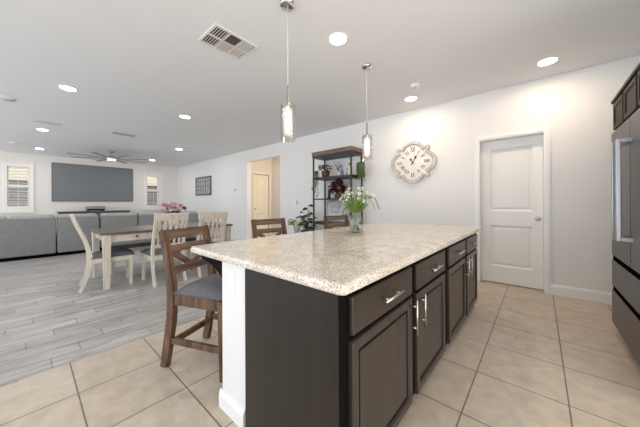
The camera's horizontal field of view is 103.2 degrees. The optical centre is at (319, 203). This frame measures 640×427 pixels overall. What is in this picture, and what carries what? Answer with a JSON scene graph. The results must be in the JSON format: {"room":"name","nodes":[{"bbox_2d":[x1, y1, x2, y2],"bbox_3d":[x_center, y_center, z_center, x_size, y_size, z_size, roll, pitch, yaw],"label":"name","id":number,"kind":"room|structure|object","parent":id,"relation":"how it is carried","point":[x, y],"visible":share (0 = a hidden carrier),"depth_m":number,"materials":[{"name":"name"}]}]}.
{"room":"kitchen","nodes":[
{"label":"kitchen","id":0,"kind":"room"},
{"bbox_2d":[0,151,176,232],"bbox_3d":[-9.159,-0.176,8.176,0.150,2.790,8.393,0,0,41],"label":"wall","id":1,"kind":"structure","parent":0,"point":[43,203],"depth_m":8.80,"materials":[{"name":"white paint"}]},
{"bbox_2d":[0,161,34,212],"bbox_3d":[-9.368,-0.473,7.878,0.205,1.555,0.700,0,0,41],"label":"window","id":2,"kind":"structure","parent":1,"relation":"in","point":[6,208],"depth_m":7.83,"materials":[{"name":"white paint"}]},
{"bbox_2d":[51,162,132,201],"bbox_3d":[-8.143,-0.706,9.211,0.037,1.290,2.210,0,0,41],"label":"projection screen","id":3,"kind":"object","parent":1,"relation":"attached to","point":[69,182],"visible":1,"depth_m":9.09,"materials":[{"name":"grey"}]},
{"bbox_2d":[143,172,161,209],"bbox_3d":[-7.001,-0.483,10.617,0.205,1.555,0.690,0,0,41],"label":"window","id":4,"kind":"structure","parent":1,"relation":"in","point":[146,174],"depth_m":10.58,"materials":[{"name":"white paint"}]},
{"bbox_2d":[0,236,235,386],"bbox_3d":[-4.687,1.200,6.034,9.709,0.001,10.993,0,0,41],"label":"floor","id":5,"kind":"structure","parent":0,"point":[46,324],"depth_m":2.79,"materials":[{"name":"grey wood"}]},
{"bbox_2d":[57,210,130,215],"bbox_3d":[-7.978,0.746,9.040,0.440,0.935,1.920,0,0,41],"label":"media console","id":6,"kind":"object","parent":5,"relation":"on","point":[98,213],"visible":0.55,"depth_m":8.82,"materials":[{"name":"grey wood"}]},
{"bbox_2d":[85,206,104,210],"bbox_3d":[-7.976,0.194,9.011,0.305,0.170,0.500,0,0,41],"label":"projector","id":7,"kind":"object","parent":6,"relation":"on","point":[87,208],"visible":0.98,"depth_m":8.89,"materials":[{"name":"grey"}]},
{"bbox_2d":[0,211,200,261],"bbox_3d":[-5.723,0.732,6.833,1.000,0.945,4.750,0,0,41],"label":"sectional sofa","id":8,"kind":"object","parent":5,"relation":"on","point":[22,237],"visible":0.6,"depth_m":5.74,"materials":[{"name":"grey fabric"}]},
{"bbox_2d":[57,213,97,216],"bbox_3d":[-5.888,0.482,6.176,0.330,0.445,0.706,0,0,41],"label":"cushion","id":9,"kind":"object","parent":8,"relation":"on","point":[87,214],"depth_m":6.11,"materials":[{"name":"fabric"}]},
{"bbox_2d":[99,212,135,215],"bbox_3d":[-5.378,0.480,6.766,0.330,0.445,0.746,0,0,41],"label":"cushion","id":10,"kind":"object","parent":8,"relation":"on","point":[127,213],"depth_m":6.65,"materials":[{"name":"fabric"}]},
{"bbox_2d":[70,214,134,292],"bbox_3d":[-3.161,0.674,3.700,0.700,1.053,0.460,0,0,-43],"label":"dining chair","id":11,"kind":"object","parent":5,"relation":"on","point":[126,254],"visible":0.94,"depth_m":3.61,"materials":[{"name":"beige wood"}]},
{"bbox_2d":[111,236,196,273],"bbox_3d":[-3.212,0.959,4.934,0.380,0.470,1.440,0,0,41],"label":"bench","id":12,"kind":"object","parent":5,"relation":"on","point":[144,244],"visible":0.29,"depth_m":4.61,"materials":[{"name":"fabric"}]},
{"bbox_2d":[89,222,232,289],"bbox_3d":[-2.687,0.799,4.480,0.970,0.785,1.950,0,0,41],"label":"dining table","id":13,"kind":"object","parent":5,"relation":"on","point":[114,234],"visible":0.59,"depth_m":3.79,"materials":[{"name":"beige wood"}]},
{"bbox_2d":[158,201,186,225],"bbox_3d":[-2.617,0.184,4.496,0.436,0.443,0.408,0,0,-3],"label":"flower vase","id":14,"kind":"object","parent":13,"relation":"on","point":[169,208],"visible":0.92,"depth_m":4.47,"materials":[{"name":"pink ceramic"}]},
{"bbox_2d":[140,213,188,287],"bbox_3d":[-2.386,0.671,3.896,0.700,1.053,0.460,0,0,41],"label":"dining chair","id":15,"kind":"object","parent":5,"relation":"on","point":[154,253],"visible":0.65,"depth_m":3.69,"materials":[{"name":"beige wood"}]},
{"bbox_2d":[187,212,227,277],"bbox_3d":[-1.954,0.669,4.380,0.700,1.053,0.460,0,0,45],"label":"dining chair","id":16,"kind":"object","parent":5,"relation":"on","point":[203,215],"visible":0.4,"depth_m":4.22,"materials":[{"name":"beige wood"}]},
{"bbox_2d":[288,219,304,232],"bbox_3d":[-0.537,0.760,5.859,0.495,0.844,0.400,0,0,41],"label":"potted plant","id":17,"kind":"object","parent":5,"relation":"on","point":[293,221],"visible":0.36,"depth_m":5.82,"materials":[{"name":"green plant"}]},
{"bbox_2d":[296,204,317,231],"bbox_3d":[-0.319,0.602,5.686,0.525,1.159,0.436,0,0,41],"label":"potted plant","id":18,"kind":"object","parent":5,"relation":"on","point":[306,226],"visible":0.54,"depth_m":5.64,"materials":[{"name":"green plant"}]},
{"bbox_2d":[312,146,362,230],"bbox_3d":[0.348,0.056,5.192,1.005,2.245,0.424,0,0,41],"label":"shelf unit","id":19,"kind":"object","parent":5,"relation":"on","point":[349,151],"visible":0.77,"depth_m":5.04,"materials":[{"name":"grey metal"}]},
{"bbox_2d":[311,171,318,196],"bbox_3d":[-0.054,-0.385,5.292,0.215,0.584,0.199,0,0,41],"label":"trailing plant","id":20,"kind":"object","parent":19,"relation":"on","point":[316,173],"visible":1,"depth_m":5.24,"materials":[{"name":"green plant"}]},
{"bbox_2d":[318,164,332,176],"bbox_3d":[0.117,-0.672,5.366,0.345,0.272,0.345,0,0,12],"label":"potted plant","id":21,"kind":"object","parent":19,"relation":"on","point":[324,173],"visible":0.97,"depth_m":5.28,"materials":[{"name":"red plant"}]},
{"bbox_2d":[326,201,349,221],"bbox_3d":[0.386,0.164,5.293,0.630,0.435,0.088,0,0,41],"label":"sign","id":22,"kind":"object","parent":19,"relation":"on","point":[333,207],"visible":0.62,"depth_m":5.33,"materials":[{"name":"white"}]},
{"bbox_2d":[328,179,347,197],"bbox_3d":[0.365,-0.298,5.130,0.502,0.404,0.287,0,0,41],"label":"arrangement","id":23,"kind":"object","parent":19,"relation":"on","point":[338,182],"visible":0.99,"depth_m":5.07,"materials":[{"name":"red plant"}]},
{"bbox_2d":[335,161,340,174],"bbox_3d":[0.389,-0.714,5.280,0.125,0.354,0.211,0,0,-42],"label":"twigs","id":24,"kind":"object","parent":19,"relation":"on","point":[338,167],"visible":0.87,"depth_m":5.24,"materials":[{"name":"white ceramic"}]},
{"bbox_2d":[342,207,358,222],"bbox_3d":[0.594,0.212,4.907,0.330,0.330,0.040,0,0,3],"label":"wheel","id":25,"kind":"object","parent":19,"relation":"on","point":[345,207],"visible":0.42,"depth_m":4.90,"materials":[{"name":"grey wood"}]},
{"bbox_2d":[356,155,364,180],"bbox_3d":[0.776,-0.665,4.839,0.170,0.522,0.170,0,0,41],"label":"hanging planter","id":26,"kind":"object","parent":19,"relation":"hanging from","point":[360,166],"visible":1,"depth_m":4.78,"materials":[{"name":"green plant"}]},
{"bbox_2d":[222,262,244,408],"bbox_3d":[0.375,0.750,2.392,0.235,0.856,2.615,0,0,41],"label":"wall","id":27,"kind":"structure","parent":0,"point":[233,304],"depth_m":1.39,"materials":[{"name":"white paint"}]},
{"bbox_2d":[201,255,221,276],"bbox_3d":[-0.658,0.415,1.615,0.310,0.180,0.080,0,0,41],"label":"support bracket","id":28,"kind":"object","parent":27,"relation":"attached to","point":[216,264],"visible":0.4,"depth_m":1.56,"materials":[{"name":"black wood"}]},
{"bbox_2d":[227,270,234,292],"bbox_3d":[-0.496,0.437,1.412,0.072,0.116,0.006,0,0,41],"label":"outlet cover","id":29,"kind":"object","parent":27,"relation":"attached to","point":[230,275],"visible":1,"depth_m":1.41,"materials":[{"name":"white paint"}]},
{"bbox_2d":[229,275,231,288],"bbox_3d":[-0.497,0.437,1.411,0.032,0.074,0.002,0,0,41],"label":"socket","id":30,"kind":"object","parent":29,"relation":"attached to","point":[230,276],"depth_m":1.41,"materials":[{"name":"white paint"}]},
{"bbox_2d":[219,388,245,426],"bbox_3d":[-0.490,1.132,1.401,0.251,0.100,0.016,0,0,41],"label":"baseboard","id":31,"kind":"structure","parent":27,"relation":"attached to","point":[236,412],"depth_m":1.39,"materials":[{"name":"white paint"}]},
{"bbox_2d":[251,159,271,235],"bbox_3d":[-1.434,-0.209,8.863,0.160,2.790,2.450,0,0,41],"label":"wall","id":32,"kind":"structure","parent":0,"point":[264,166],"depth_m":8.30,"materials":[{"name":"beige paint"}]},
{"bbox_2d":[254,174,267,237],"bbox_3d":[-1.908,0.131,8.232,0.106,2.090,0.580,0,0,41],"label":"door","id":33,"kind":"structure","parent":32,"relation":"in","point":[260,181],"depth_m":8.27,"materials":[{"name":"beige paint"}]},
{"bbox_2d":[252,171,270,237],"bbox_3d":[-1.881,0.098,8.209,0.016,2.180,0.720,0,0,41],"label":"trim","id":34,"kind":"structure","parent":32,"relation":"attached to","point":[253,173],"depth_m":8.25,"materials":[{"name":"beige wood"}]},
{"bbox_2d":[272,157,279,234],"bbox_3d":[-0.629,-0.212,7.760,2.500,2.790,0.120,0,0,41],"label":"wall","id":35,"kind":"structure","parent":0,"point":[275,161],"depth_m":8.41,"materials":[{"name":"beige paint"}]},
{"bbox_2d":[0,0,639,167],"bbox_3d":[-3.953,-1.653,3.769,13.800,0.120,8.543,0,0,41],"label":"ceiling","id":36,"kind":"structure","parent":0,"point":[135,67],"depth_m":2.88,"materials":[{"name":"white paint"}]},
{"bbox_2d":[0,95,15,101],"bbox_3d":[-4.780,-1.581,3.836,0.240,0.017,0.240,0,0,41],"label":"ceiling speaker","id":37,"kind":"object","parent":36,"relation":"attached to","point":[4,98],"visible":1,"depth_m":3.85,"materials":[{"name":"white plastic"}]},
{"bbox_2d":[0,97,13,101],"bbox_3d":[-4.780,-1.575,3.836,0.197,0.005,0.197,0,0,41],"label":"grille","id":38,"kind":"object","parent":37,"relation":"attached to","point":[9,99],"depth_m":3.85,"materials":[{"name":"white metal"}]},
{"bbox_2d":[33,119,62,125],"bbox_3d":[-5.354,-1.583,4.992,0.220,0.010,0.400,0,0,41],"label":"ceiling vent","id":39,"kind":"object","parent":36,"relation":"in","point":[34,120],"visible":1,"depth_m":4.97,"materials":[{"name":"white metal"}]},
{"bbox_2d":[58,85,77,90],"bbox_3d":[-3.491,-1.590,3.514,0.196,0.010,0.196,0,0,41],"label":"recessed light","id":40,"kind":"object","parent":36,"relation":"in","point":[65,87],"visible":1,"depth_m":3.51,"materials":[{"name":"white"}]},
{"bbox_2d":[68,151,147,163],"bbox_3d":[-6.361,-1.442,7.741,1.863,0.282,1.863,0,0,-39],"label":"ceiling fan","id":41,"kind":"object","parent":36,"relation":"hanging from","point":[111,157],"visible":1,"depth_m":7.65,"materials":[{"name":"silver metal"}]},
{"bbox_2d":[110,131,138,137],"bbox_3d":[-4.524,-1.586,5.861,0.300,0.010,0.480,0,0,41],"label":"ceiling vent","id":42,"kind":"object","parent":36,"relation":"in","point":[112,132],"visible":1,"depth_m":5.85,"materials":[{"name":"white metal"}]},
{"bbox_2d":[179,115,190,118],"bbox_3d":[-2.490,-1.594,4.681,0.196,0.010,0.196,0,0,41],"label":"recessed light","id":43,"kind":"object","parent":36,"relation":"in","point":[181,116],"visible":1,"depth_m":4.65,"materials":[{"name":"white plastic"}]},
{"bbox_2d":[198,23,257,59],"bbox_3d":[-0.916,-1.600,2.544,0.350,0.012,0.450,0,0,41],"label":"ceiling vent","id":44,"kind":"object","parent":36,"relation":"in","point":[218,37],"visible":1,"depth_m":2.52,"materials":[{"name":"white metal"}]},
{"bbox_2d":[280,0,294,132],"bbox_3d":[-0.260,-1.056,2.045,0.124,1.105,0.124,0,0,41],"label":"pendant light","id":45,"kind":"object","parent":36,"relation":"hanging from","point":[286,5],"visible":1,"depth_m":2.03,"materials":[{"name":"white glass"}]},
{"bbox_2d":[285,85,290,112],"bbox_3d":[-0.259,-0.841,2.045,0.048,0.215,0.048,0,0,41],"label":"socket","id":46,"kind":"object","parent":45,"relation":"attached to","point":[287,105],"depth_m":2.03,"materials":[{"name":"silver metal"}]},
{"bbox_2d":[328,32,347,44],"bbox_3d":[0.176,-1.605,2.481,0.196,0.010,0.196,0,0,41],"label":"recessed light","id":47,"kind":"object","parent":36,"relation":"in","point":[336,38],"visible":1,"depth_m":2.46,"materials":[{"name":"white plastic"}]},
{"bbox_2d":[361,63,371,153],"bbox_3d":[0.551,-1.060,2.983,0.124,1.105,0.124,0,0,41],"label":"pendant light","id":48,"kind":"object","parent":36,"relation":"hanging from","point":[367,66],"visible":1,"depth_m":2.97,"materials":[{"name":"beige"}]},
{"bbox_2d":[365,122,368,140],"bbox_3d":[0.552,-0.845,2.983,0.048,0.215,0.048,0,0,41],"label":"socket","id":49,"kind":"object","parent":48,"relation":"attached to","point":[366,135],"depth_m":2.98,"materials":[{"name":"silver metal"}]},
{"bbox_2d":[404,96,417,100],"bbox_3d":[1.405,-1.611,3.916,0.196,0.010,0.196,0,0,41],"label":"recessed light","id":50,"kind":"object","parent":36,"relation":"in","point":[410,98],"visible":1,"depth_m":3.89,"materials":[{"name":"white"}]},
{"bbox_2d":[410,83,419,88],"bbox_3d":[1.299,-1.593,3.467,0.124,0.045,0.124,0,0,41],"label":"smoke detector","id":51,"kind":"object","parent":36,"relation":"attached to","point":[414,85],"visible":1,"depth_m":3.43,"materials":[{"name":"white plastic"}]},
{"bbox_2d":[536,56,558,65],"bbox_3d":[2.594,-1.616,2.893,0.196,0.010,0.196,0,0,41],"label":"recessed light","id":52,"kind":"object","parent":36,"relation":"in","point":[549,60],"visible":1,"depth_m":2.88,"materials":[{"name":"white"}]},
{"bbox_2d":[0,280,639,426],"bbox_3d":[-0.252,1.181,0.614,4.091,0.001,8.593,0,0,41],"label":"floor","id":53,"kind":"structure","parent":0,"point":[521,356],"depth_m":1.68,"materials":[{"name":"beige tile"}]},
{"bbox_2d":[158,225,222,382],"bbox_3d":[-0.831,0.691,1.967,0.573,0.995,0.456,0,0,18],"label":"bar stool","id":54,"kind":"object","parent":53,"relation":"on","point":[205,293],"visible":0.68,"depth_m":1.82,"materials":[{"name":"brown wood"}]},
{"bbox_2d":[174,273,221,300],"bbox_3d":[-0.766,0.613,1.946,0.438,0.070,0.438,0,0,18],"label":"seat cushion","id":55,"kind":"object","parent":54,"relation":"on","point":[208,288],"depth_m":1.78,"materials":[{"name":"grey fabric"}]},
{"bbox_2d":[251,218,286,237],"bbox_3d":[-0.466,0.689,2.963,0.456,0.995,0.573,0,0,-41],"label":"bar stool","id":56,"kind":"object","parent":53,"relation":"on","point":[282,230],"visible":0.03,"depth_m":3.12,"materials":[{"name":"brown wood"}]},
{"bbox_2d":[323,215,349,228],"bbox_3d":[0.402,0.685,3.752,0.456,0.995,0.573,0,0,-35],"label":"bar stool","id":57,"kind":"object","parent":53,"relation":"on","point":[338,217],"visible":0.02,"depth_m":3.92,"materials":[{"name":"brown wood"}]},
{"bbox_2d":[245,248,444,426],"bbox_3d":[0.307,0.750,1.597,0.652,0.857,1.356,0,0,41],"label":"base cabinet","id":58,"kind":"object","parent":53,"relation":"on","point":[314,357],"visible":0.97,"depth_m":1.12,"materials":[{"name":"black wood"}]},
{"bbox_2d":[191,222,480,295],"bbox_3d":[0.497,0.299,2.294,1.250,0.042,2.720,0,0,41],"label":"countertop","id":59,"kind":"structure","parent":58,"relation":"on","point":[341,261],"depth_m":1.49,"materials":[{"name":"beige stone"}]},
{"bbox_2d":[338,187,379,230],"bbox_3d":[0.344,0.062,2.406,0.474,0.432,0.481,0,0,41],"label":"flower vase","id":60,"kind":"object","parent":59,"relation":"on","point":[354,205],"visible":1,"depth_m":2.36,"materials":[{"name":"clear glass"}]},
{"bbox_2d":[444,233,478,345],"bbox_3d":[1.171,0.747,2.596,0.652,0.857,1.285,0,0,41],"label":"base cabinet","id":61,"kind":"object","parent":53,"relation":"on","point":[460,271],"visible":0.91,"depth_m":2.24,"materials":[{"name":"black wood"}]},
{"bbox_2d":[611,108,639,364],"bbox_3d":[2.537,0.269,1.641,0.850,1.800,1.200,0,0,41],"label":"refrigerator","id":62,"kind":"object","parent":53,"relation":"on","point":[625,141],"visible":1,"depth_m":1.85,"materials":[{"name":"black metal"}]},
{"bbox_2d":[177,55,639,292],"bbox_3d":[-1.202,-0.210,6.944,13.800,2.790,0.150,0,0,41],"label":"wall","id":63,"kind":"structure","parent":0,"point":[577,107],"depth_m":3.92,"materials":[{"name":"white paint"}]},
{"bbox_2d":[195,176,211,195],"bbox_3d":[-4.427,-0.646,9.608,1.260,0.700,0.035,0,0,41],"label":"framed art","id":64,"kind":"object","parent":63,"relation":"attached to","point":[203,185],"visible":1,"depth_m":9.59,"materials":[{"name":"grey"}]},
{"bbox_2d":[197,177,209,193],"bbox_3d":[-4.421,-0.646,9.614,1.160,0.620,0.014,0,0,41],"label":"print","id":65,"kind":"object","parent":64,"relation":"attached to","point":[203,183],"depth_m":9.59},
{"bbox_2d":[212,233,246,239],"bbox_3d":[-4.288,1.131,9.507,5.470,0.135,0.016,0,0,41],"label":"baseboard","id":66,"kind":"structure","parent":63,"relation":"attached to","point":[232,237],"depth_m":8.17,"materials":[{"name":"white paint"}]},
{"bbox_2d":[391,141,436,182],"bbox_3d":[1.603,-0.709,4.389,0.781,0.730,0.045,0,0,41],"label":"wall clock","id":67,"kind":"object","parent":63,"relation":"attached to","point":[414,161],"visible":1,"depth_m":4.37,"materials":[{"name":"grey"}]},
{"bbox_2d":[481,135,543,289],"bbox_3d":[2.696,0.121,3.592,0.706,2.071,0.106,0,0,41],"label":"door","id":68,"kind":"structure","parent":63,"relation":"in","point":[512,202],"depth_m":3.59,"materials":[{"name":"white paint"}]},
{"bbox_2d":[474,126,550,293],"bbox_3d":[2.681,0.093,3.575,0.844,2.151,0.171,0,0,41],"label":"trim","id":69,"kind":"structure","parent":63,"relation":"attached to","point":[545,131],"depth_m":3.33,"materials":[{"name":"white paint"}]},
{"bbox_2d":[551,284,611,304],"bbox_3d":[3.406,1.098,2.856,1.188,0.135,0.016,0,0,41],"label":"baseboard","id":70,"kind":"structure","parent":63,"relation":"attached to","point":[558,290],"depth_m":3.06,"materials":[{"name":"white paint"}]},
{"bbox_3d":[3.130,-0.228,1.519,0.150,2.790,2.393,0,0,41],"label":"wall","id":71,"kind":"structure","parent":0,"visible":0},
{"bbox_2d":[611,62,639,129],"bbox_3d":[2.672,-0.839,1.696,0.770,0.295,1.365,0,0,41],"label":"upper cabinet","id":72,"kind":"object","parent":71,"relation":"attached to","point":[626,102],"visible":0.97,"depth_m":2.05,"materials":[{"name":"black wood"}]},
{"label":"outside","id":73,"kind":"structure","parent":0,"visible":0},
{"label":"ground","id":74,"kind":"structure","parent":73,"visible":0},
{"bbox_2d":[9,167,156,195],"bbox_3d":[-14.724,-1.658,14.704,4.500,6.000,16.000,0,0,41],"label":"neighbor house","id":75,"kind":"structure","parent":74,"relation":"on","point":[13,171],"depth_m":12.26,"materials":[{"name":"beige paint"}]},
{"bbox_2d":[9,187,156,205],"bbox_3d":[-9.438,0.345,11.464,0.105,1.950,13.000,0,0,41],"label":"fence","id":76,"kind":"object","parent":74,"relation":"on","point":[151,195],"visible":0.02,"depth_m":9.48,"materials":[{"name":"grey"}]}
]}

